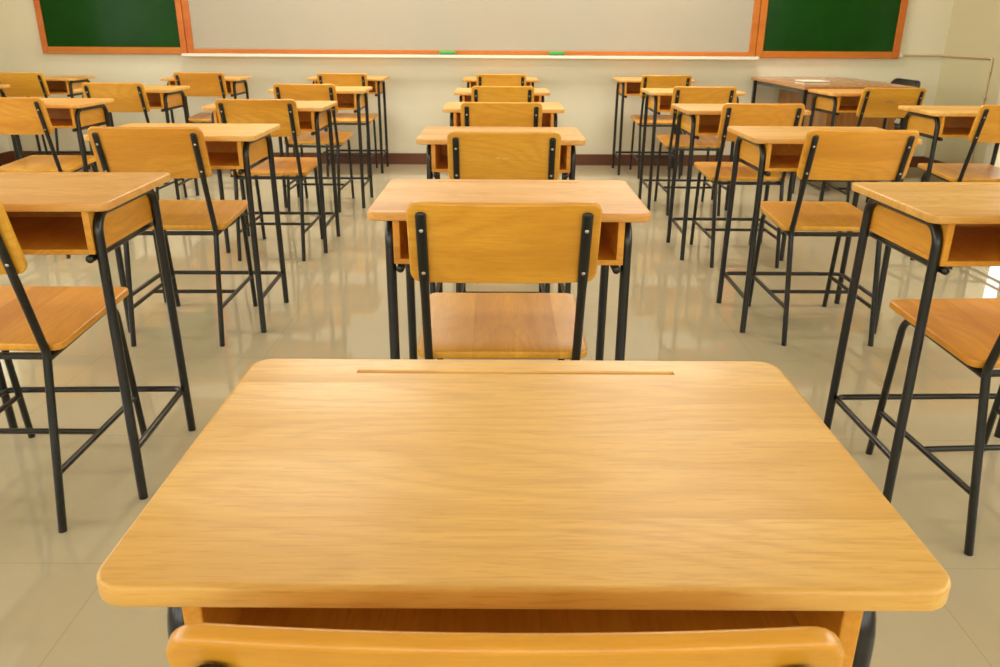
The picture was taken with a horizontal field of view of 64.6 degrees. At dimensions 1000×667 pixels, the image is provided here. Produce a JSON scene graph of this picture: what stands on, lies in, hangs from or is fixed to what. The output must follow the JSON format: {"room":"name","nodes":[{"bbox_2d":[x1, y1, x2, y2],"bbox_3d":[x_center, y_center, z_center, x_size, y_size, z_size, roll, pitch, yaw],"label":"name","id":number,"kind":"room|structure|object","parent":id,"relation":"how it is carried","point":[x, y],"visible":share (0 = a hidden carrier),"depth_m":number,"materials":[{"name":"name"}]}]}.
{"room":"classroom","nodes":[
{"label":"classroom","id":0,"kind":"room"},
{"bbox_2d":[0,134,9,152],"bbox_3d":[-4.469,-0.963,1.248,0.150,3.100,11.400,0,21,0],"label":"wall","id":1,"kind":"structure","parent":0,"point":[4,144],"depth_m":7.01,"materials":[{"name":"beige paint"}]},
{"bbox_2d":[0,151,12,164],"bbox_3d":[-4.396,0.443,1.778,0.012,0.097,11.388,0,21,0],"label":"baseboard","id":2,"kind":"structure","parent":1,"relation":"attached to","point":[5,157],"depth_m":7.02,"materials":[{"name":"brown wood"}]},
{"bbox_2d":[0,0,953,155],"bbox_3d":[-0.287,-2.998,6.643,8.490,3.100,0.150,0,21,0],"label":"wall","id":3,"kind":"structure","parent":0,"point":[417,90],"depth_m":6.85,"materials":[{"name":"beige paint"}]},
{"bbox_2d":[33,0,187,53],"bbox_3d":[-3.290,-2.975,6.559,1.235,1.236,0.032,0,21,0],"label":"chalkboard","id":4,"kind":"object","parent":3,"relation":"attached to","point":[64,26],"visible":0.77,"depth_m":6.70,"materials":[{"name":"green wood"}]},
{"bbox_2d":[11,151,922,166],"bbox_3d":[-0.296,-1.566,7.103,8.190,0.097,0.012,0,21,0],"label":"baseboard","id":5,"kind":"structure","parent":3,"relation":"attached to","point":[394,158],"depth_m":7.09,"materials":[{"name":"brown wood"}]},
{"bbox_2d":[182,53,758,59],"bbox_3d":[-0.251,-2.364,6.747,4.890,0.024,0.107,0,21,0],"label":"shelf","id":6,"kind":"object","parent":3,"relation":"attached to","point":[183,54],"visible":1,"depth_m":6.70,"materials":[{"name":"white metal"}]},
{"bbox_2d":[439,51,454,54],"bbox_3d":[-0.449,-2.385,6.744,0.132,0.046,0.048,0,21,0],"label":"eraser","id":7,"kind":"object","parent":6,"relation":"on","point":[440,52],"visible":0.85,"depth_m":6.72,"materials":[{"name":"green plastic"}]},
{"bbox_2d":[549,51,564,55],"bbox_3d":[0.482,-2.379,6.744,0.132,0.046,0.048,0,21,0],"label":"eraser","id":8,"kind":"object","parent":6,"relation":"on","point":[550,52],"visible":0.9,"depth_m":6.72,"materials":[{"name":"green fabric"}]},
{"bbox_2d":[181,0,760,55],"bbox_3d":[-0.242,-2.962,6.558,4.850,1.226,0.032,0,21,0],"label":"whiteboard","id":9,"kind":"object","parent":3,"relation":"attached to","point":[464,27],"visible":0.99,"depth_m":6.69,"materials":[{"name":"plastic"}]},
{"bbox_2d":[755,0,908,58],"bbox_3d":[2.800,-2.938,6.560,1.225,1.238,0.032,0,21,0],"label":"chalkboard","id":10,"kind":"object","parent":3,"relation":"attached to","point":[863,29],"visible":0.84,"depth_m":6.69,"materials":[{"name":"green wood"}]},
{"bbox_2d":[0,162,999,666],"bbox_3d":[-0.308,0.566,1.823,8.490,0.120,11.700,0,21,0],"label":"floor","id":11,"kind":"structure","parent":0,"point":[53,612],"depth_m":2.92,"materials":[{"name":"beige tile"}]},
{"bbox_2d":[0,85,19,159],"bbox_3d":[-3.682,-1.291,5.403,0.614,0.759,0.414,-1,21,-3],"label":"school desk","id":12,"kind":"object","parent":11,"relation":"on","point":[2,94],"visible":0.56,"depth_m":5.57,"materials":[{"name":"brown wood"}]},
{"bbox_2d":[0,72,90,169],"bbox_3d":[-3.677,-1.695,6.395,0.392,0.817,0.501,1,21,1],"label":"chair","id":13,"kind":"object","parent":11,"relation":"on","point":[22,84],"visible":0.41,"depth_m":6.08,"materials":[{"name":"brown wood"}]},
{"bbox_2d":[0,97,96,258],"bbox_3d":[-2.420,-0.851,4.204,0.392,0.817,0.501,0,21,0],"label":"chair","id":14,"kind":"object","parent":11,"relation":"on","point":[18,115],"visible":0.78,"depth_m":3.93,"materials":[{"name":"brown wood"}]},
{"bbox_2d":[6,75,94,171],"bbox_3d":[-3.660,-1.712,6.505,0.614,0.759,0.414,0,21,-2],"label":"school desk","id":15,"kind":"object","parent":11,"relation":"on","point":[56,84],"visible":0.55,"depth_m":6.42,"materials":[{"name":"brown wood"}]},
{"bbox_2d":[15,98,113,171],"bbox_3d":[-2.465,-0.891,4.375,0.614,0.759,0.414,0,21,-1],"label":"school desk","id":16,"kind":"object","parent":11,"relation":"on","point":[79,114],"visible":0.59,"depth_m":4.26,"materials":[{"name":"brown wood"}]},
{"bbox_2d":[0,200,146,532],"bbox_3d":[-1.208,0.014,1.957,0.392,0.817,0.501,0,21,0],"label":"chair","id":17,"kind":"object","parent":11,"relation":"on","point":[47,320],"visible":0.87,"depth_m":1.92,"materials":[{"name":"brown wood"}]},
{"bbox_2d":[0,172,195,499],"bbox_3d":[-1.178,0.001,2.050,0.614,0.766,0.414,0,21,-2],"label":"school desk","id":18,"kind":"object","parent":11,"relation":"on","point":[92,214],"visible":0.98,"depth_m":1.94,"materials":[{"name":"brown wood"}]},
{"bbox_2d":[81,82,187,199],"bbox_3d":[-2.414,-1.266,5.292,0.392,0.817,0.501,1,21,1],"label":"chair","id":19,"kind":"object","parent":11,"relation":"on","point":[128,97],"visible":0.45,"depth_m":4.96,"materials":[{"name":"brown wood"}]},
{"bbox_2d":[73,85,198,199],"bbox_3d":[-2.442,-1.284,5.403,0.614,0.759,0.414,0,21,-1],"label":"school desk","id":20,"kind":"object","parent":11,"relation":"on","point":[165,98],"visible":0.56,"depth_m":5.32,"materials":[{"name":"brown wood"}]},
{"bbox_2d":[87,126,257,346],"bbox_3d":[-1.222,-0.409,3.067,0.392,0.817,0.501,0,21,-1],"label":"chair","id":21,"kind":"object","parent":11,"relation":"on","point":[181,152],"visible":0.74,"depth_m":2.80,"materials":[{"name":"brown wood"}]},
{"bbox_2d":[84,123,288,332],"bbox_3d":[-1.200,-0.426,3.169,0.614,0.765,0.414,0,21,-1],"label":"school desk","id":22,"kind":"object","parent":11,"relation":"on","point":[243,147],"visible":0.48,"depth_m":3.10,"materials":[{"name":"brown wood"}]},
{"bbox_2d":[173,72,232,176],"bbox_3d":[-2.351,-1.733,6.516,0.392,0.817,0.501,0,21,-1],"label":"chair","id":23,"kind":"object","parent":11,"relation":"on","point":[201,84],"visible":0.52,"depth_m":6.20,"materials":[{"name":"brown wood"}]},
{"bbox_2d":[161,76,250,122],"bbox_3d":[-2.395,-1.740,6.598,0.614,0.759,0.414,0,21,-1],"label":"school desk","id":24,"kind":"object","parent":11,"relation":"on","point":[236,85],"visible":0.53,"depth_m":6.43,"materials":[{"name":"brown wood"}]},
{"bbox_2d":[215,99,322,260],"bbox_3d":[-1.185,-0.835,4.181,0.392,0.817,0.501,0,21,0],"label":"chair","id":25,"kind":"object","parent":11,"relation":"on","point":[284,112],"visible":0.72,"depth_m":3.94,"materials":[{"name":"brown wood"}]},
{"bbox_2d":[202,101,339,252],"bbox_3d":[-1.200,-0.854,4.296,0.614,0.759,0.414,0,21,-1],"label":"school desk","id":26,"kind":"object","parent":11,"relation":"on","point":[314,116],"visible":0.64,"depth_m":4.23,"materials":[{"name":"brown wood"}]},
{"bbox_2d":[273,83,354,212],"bbox_3d":[-1.218,-1.257,5.288,0.392,0.817,0.501,1,21,1],"label":"chair","id":27,"kind":"object","parent":11,"relation":"on","point":[297,92],"visible":0.73,"depth_m":5.15,"materials":[{"name":"brown wood"}]},
{"bbox_2d":[268,86,372,207],"bbox_3d":[-1.182,-1.271,5.383,0.614,0.763,0.414,0,21,0],"label":"school desk","id":28,"kind":"object","parent":11,"relation":"on","point":[355,98],"visible":0.48,"depth_m":5.32,"materials":[{"name":"brown wood"}]},
{"bbox_2d":[317,73,377,176],"bbox_3d":[-1.239,-1.736,6.540,0.392,0.817,0.501,0,21,0],"label":"chair","id":29,"kind":"object","parent":11,"relation":"on","point":[338,79],"visible":0.4,"depth_m":6.40,"materials":[{"name":"brown wood"}]},
{"bbox_2d":[307,76,388,173],"bbox_3d":[-1.251,-1.767,6.682,0.614,0.763,0.414,0,21,-1],"label":"school desk","id":30,"kind":"object","parent":11,"relation":"on","point":[377,82],"visible":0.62,"depth_m":6.62,"materials":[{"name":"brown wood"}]},
{"bbox_2d":[416,126,585,293],"bbox_3d":[0.003,-0.413,3.161,0.614,0.759,0.414,0,21,0],"label":"school desk","id":31,"kind":"object","parent":11,"relation":"on","point":[434,137],"visible":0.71,"depth_m":2.99,"materials":[{"name":"brown wood"}]},
{"bbox_2d":[476,74,525,85],"bbox_3d":[0.007,-1.728,6.540,0.392,0.817,0.501,0,21,0],"label":"chair","id":32,"kind":"object","parent":11,"relation":"on","point":[481,79],"visible":0.28,"depth_m":6.19,"materials":[{"name":"brown wood"}]},
{"bbox_2d":[463,77,538,87],"bbox_3d":[0.003,-1.762,6.692,0.614,0.759,0.414,0,21,0],"label":"school desk","id":33,"kind":"object","parent":11,"relation":"on","point":[471,81],"visible":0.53,"depth_m":6.42,"materials":[{"name":"brown wood"}]},
{"bbox_2d":[461,102,541,126],"bbox_3d":[0.004,-0.811,4.144,0.392,0.812,0.501,0,21,0],"label":"chair","id":34,"kind":"object","parent":11,"relation":"on","point":[473,114],"visible":0.32,"depth_m":3.80,"materials":[{"name":"brown wood"}]},
{"bbox_2d":[454,88,549,101],"bbox_3d":[0.011,-1.251,5.356,0.614,0.759,0.414,0,21,0],"label":"school desk","id":35,"kind":"object","parent":11,"relation":"on","point":[465,93],"visible":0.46,"depth_m":5.09,"materials":[{"name":"brown wood"}]},
{"bbox_2d":[471,86,533,101],"bbox_3d":[0.015,-1.235,5.256,0.392,0.812,0.501,0,21,0],"label":"chair","id":36,"kind":"object","parent":11,"relation":"on","point":[478,93],"visible":0.23,"depth_m":4.91,"materials":[{"name":"brown wood"}]},
{"bbox_2d":[406,201,601,359],"bbox_3d":[0.004,0.033,1.935,0.392,0.812,0.501,0,21,-1],"label":"chair","id":37,"kind":"object","parent":11,"relation":"on","point":[449,242],"visible":0.91,"depth_m":1.65,"materials":[{"name":"brown wood"}]},
{"bbox_2d":[447,131,560,292],"bbox_3d":[0.012,-0.399,3.071,0.392,0.808,0.501,0,21,0],"label":"chair","id":38,"kind":"object","parent":11,"relation":"on","point":[471,154],"visible":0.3,"depth_m":2.75,"materials":[{"name":"brown wood"}]},
{"bbox_2d":[443,102,564,126],"bbox_3d":[0.017,-0.841,4.282,0.614,0.759,0.414,0,21,0],"label":"school desk","id":39,"kind":"object","parent":11,"relation":"on","point":[550,110],"visible":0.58,"depth_m":4.02,"materials":[{"name":"brown wood"}]},
{"bbox_2d":[166,623,844,666],"bbox_3d":[0.001,0.461,0.814,0.392,0.812,0.501,0,21,0],"label":"chair","id":40,"kind":"object","parent":11,"relation":"on","point":[192,644],"visible":0.73,"depth_m":0.44,"materials":[{"name":"brown wood"}]},
{"bbox_2d":[367,179,650,360],"bbox_3d":[0.018,0.024,2.016,0.614,0.759,0.414,0,21,0],"label":"school desk","id":41,"kind":"object","parent":11,"relation":"on","point":[620,206],"visible":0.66,"depth_m":1.83,"materials":[{"name":"brown wood"}]},
{"bbox_2d":[97,359,950,666],"bbox_3d":[0.015,0.459,0.878,0.614,0.759,0.414,0,21,0],"label":"school desk","id":42,"kind":"object","parent":11,"relation":"on","point":[409,495],"visible":0.99,"depth_m":0.66,"materials":[{"name":"brown wood"}]},
{"bbox_2d":[612,77,694,175],"bbox_3d":[1.260,-1.749,6.672,0.614,0.764,0.414,0,21,0],"label":"school desk","id":43,"kind":"object","parent":11,"relation":"on","point":[626,86],"visible":0.48,"depth_m":6.63,"materials":[{"name":"brown wood"}]},
{"bbox_2d":[629,75,691,178],"bbox_3d":[1.306,-1.722,6.544,0.392,0.817,0.501,1,21,1],"label":"chair","id":44,"kind":"object","parent":11,"relation":"on","point":[647,81],"visible":0.62,"depth_m":6.40,"materials":[{"name":"brown wood"}]},
{"bbox_2d":[638,88,745,210],"bbox_3d":[1.268,-1.253,5.374,0.614,0.764,0.414,0,21,0],"label":"school desk","id":45,"kind":"object","parent":11,"relation":"on","point":[657,100],"visible":0.48,"depth_m":5.30,"materials":[{"name":"brown wood"}]},
{"bbox_2d":[654,86,736,215],"bbox_3d":[1.270,-1.230,5.255,0.392,0.817,0.501,1,21,1],"label":"chair","id":46,"kind":"object","parent":11,"relation":"on","point":[681,94],"visible":0.79,"depth_m":5.12,"materials":[{"name":"brown wood"}]},
{"bbox_2d":[666,104,810,260],"bbox_3d":[1.225,-0.807,4.206,0.614,0.764,0.414,0,21,0],"label":"school desk","id":47,"kind":"object","parent":11,"relation":"on","point":[695,120],"visible":0.55,"depth_m":4.14,"materials":[{"name":"brown wood"}]},
{"bbox_2d":[690,103,804,267],"bbox_3d":[1.251,-0.793,4.111,0.392,0.817,0.501,0,21,0],"label":"chair","id":48,"kind":"object","parent":11,"relation":"on","point":[732,114],"visible":0.66,"depth_m":3.93,"materials":[{"name":"brown wood"}]},
{"bbox_2d":[716,126,922,333],"bbox_3d":[1.237,-0.423,3.202,0.614,0.763,0.414,0,21,0],"label":"school desk","id":49,"kind":"object","parent":11,"relation":"on","point":[764,149],"visible":0.61,"depth_m":3.14,"materials":[{"name":"brown wood"}]},
{"bbox_2d":[748,129,918,346],"bbox_3d":[1.260,-0.410,3.108,0.392,0.817,0.501,0,21,0],"label":"chair","id":50,"kind":"object","parent":11,"relation":"on","point":[827,154],"visible":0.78,"depth_m":2.84,"materials":[{"name":"brown wood"}]},
{"bbox_2d":[751,77,916,192],"bbox_3d":[2.565,-1.624,6.358,0.800,0.769,1.290,0,21,0],"label":"table","id":51,"kind":"object","parent":11,"relation":"on","point":[790,91],"visible":0.23,"depth_m":5.89,"materials":[{"name":"laminate"}]},
{"bbox_2d":[795,80,829,83],"bbox_3d":[2.346,-1.893,5.951,0.192,0.021,0.180,0,21,-2],"label":"booklet","id":52,"kind":"object","parent":51,"relation":"on","point":[796,81],"visible":1,"depth_m":5.87,"materials":[{"name":"beige paper"}]},
{"bbox_2d":[798,89,887,201],"bbox_3d":[2.428,-1.257,5.402,0.614,0.764,0.414,0,21,-2],"label":"school desk","id":53,"kind":"object","parent":11,"relation":"on","point":[834,102],"visible":0.38,"depth_m":5.32,"materials":[{"name":"brown wood"}]},
{"bbox_2d":[818,87,925,202],"bbox_3d":[2.437,-1.220,5.246,0.392,0.817,0.501,0,21,0],"label":"chair","id":54,"kind":"object","parent":11,"relation":"on","point":[874,102],"visible":0.42,"depth_m":4.92,"materials":[{"name":"brown wood"}]},
{"bbox_2d":[891,78,920,129],"bbox_3d":[3.004,-1.632,6.360,0.478,0.790,0.450,0,21,0],"label":"chair","id":55,"kind":"object","parent":11,"relation":"on","point":[915,83],"visible":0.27,"depth_m":6.19,"materials":[{"name":"black plastic"}]},
{"bbox_2d":[824,182,999,503],"bbox_3d":[1.233,0.024,2.040,0.614,0.756,0.414,0,21,-2],"label":"school desk","id":56,"kind":"object","parent":11,"relation":"on","point":[937,225],"visible":0.96,"depth_m":1.93,"materials":[{"name":"brown wood"}]},
{"bbox_2d":[865,298,999,555],"bbox_3d":[1.237,0.050,1.903,0.392,0.817,0.501,-1,21,-3],"label":"chair","id":57,"kind":"object","parent":11,"relation":"on","point":[967,329],"visible":0.99,"depth_m":1.93,"materials":[{"name":"brown wood"}]},
{"bbox_2d":[891,105,999,259],"bbox_3d":[2.455,-0.807,4.230,0.614,0.759,0.414,0,21,0],"label":"school desk","id":58,"kind":"object","parent":11,"relation":"on","point":[934,123],"visible":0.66,"depth_m":4.10,"materials":[{"name":"brown wood"}]},
{"bbox_2d":[918,104,999,268],"bbox_3d":[2.470,-0.786,4.111,0.392,0.817,0.501,0,21,0],"label":"chair","id":59,"kind":"object","parent":11,"relation":"on","point":[985,128],"visible":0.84,"depth_m":3.98,"materials":[{"name":"brown wood"}]},
{"bbox_2d":[924,0,999,162],"bbox_3d":[3.870,-0.913,1.248,0.150,3.100,11.400,0,21,0],"label":"wall","id":60,"kind":"structure","parent":0,"point":[974,26],"depth_m":6.42,"materials":[{"name":"beige paint"}]},
{"bbox_2d":[922,156,944,162],"bbox_3d":[3.781,0.492,1.778,0.012,0.097,11.388,0,21,0],"label":"baseboard","id":61,"kind":"structure","parent":60,"relation":"attached to","point":[925,159],"depth_m":7.01,"materials":[{"name":"brown wood"}]},
{"bbox_2d":[904,54,992,162],"bbox_3d":[3.625,-1.856,6.578,0.352,0.857,0.763,0,21,0],"label":"conduit","id":62,"kind":"object","parent":60,"relation":"attached to","point":[989,72],"visible":0.62,"depth_m":6.32,"materials":[{"name":"beige"}]},
{"bbox_2d":[983,90,999,167],"bbox_3d":[3.874,-1.888,5.639,0.174,1.790,0.640,0,21,0],"label":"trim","id":63,"kind":"structure","parent":60,"relation":"attached to","point":[990,146],"depth_m":6.09,"materials":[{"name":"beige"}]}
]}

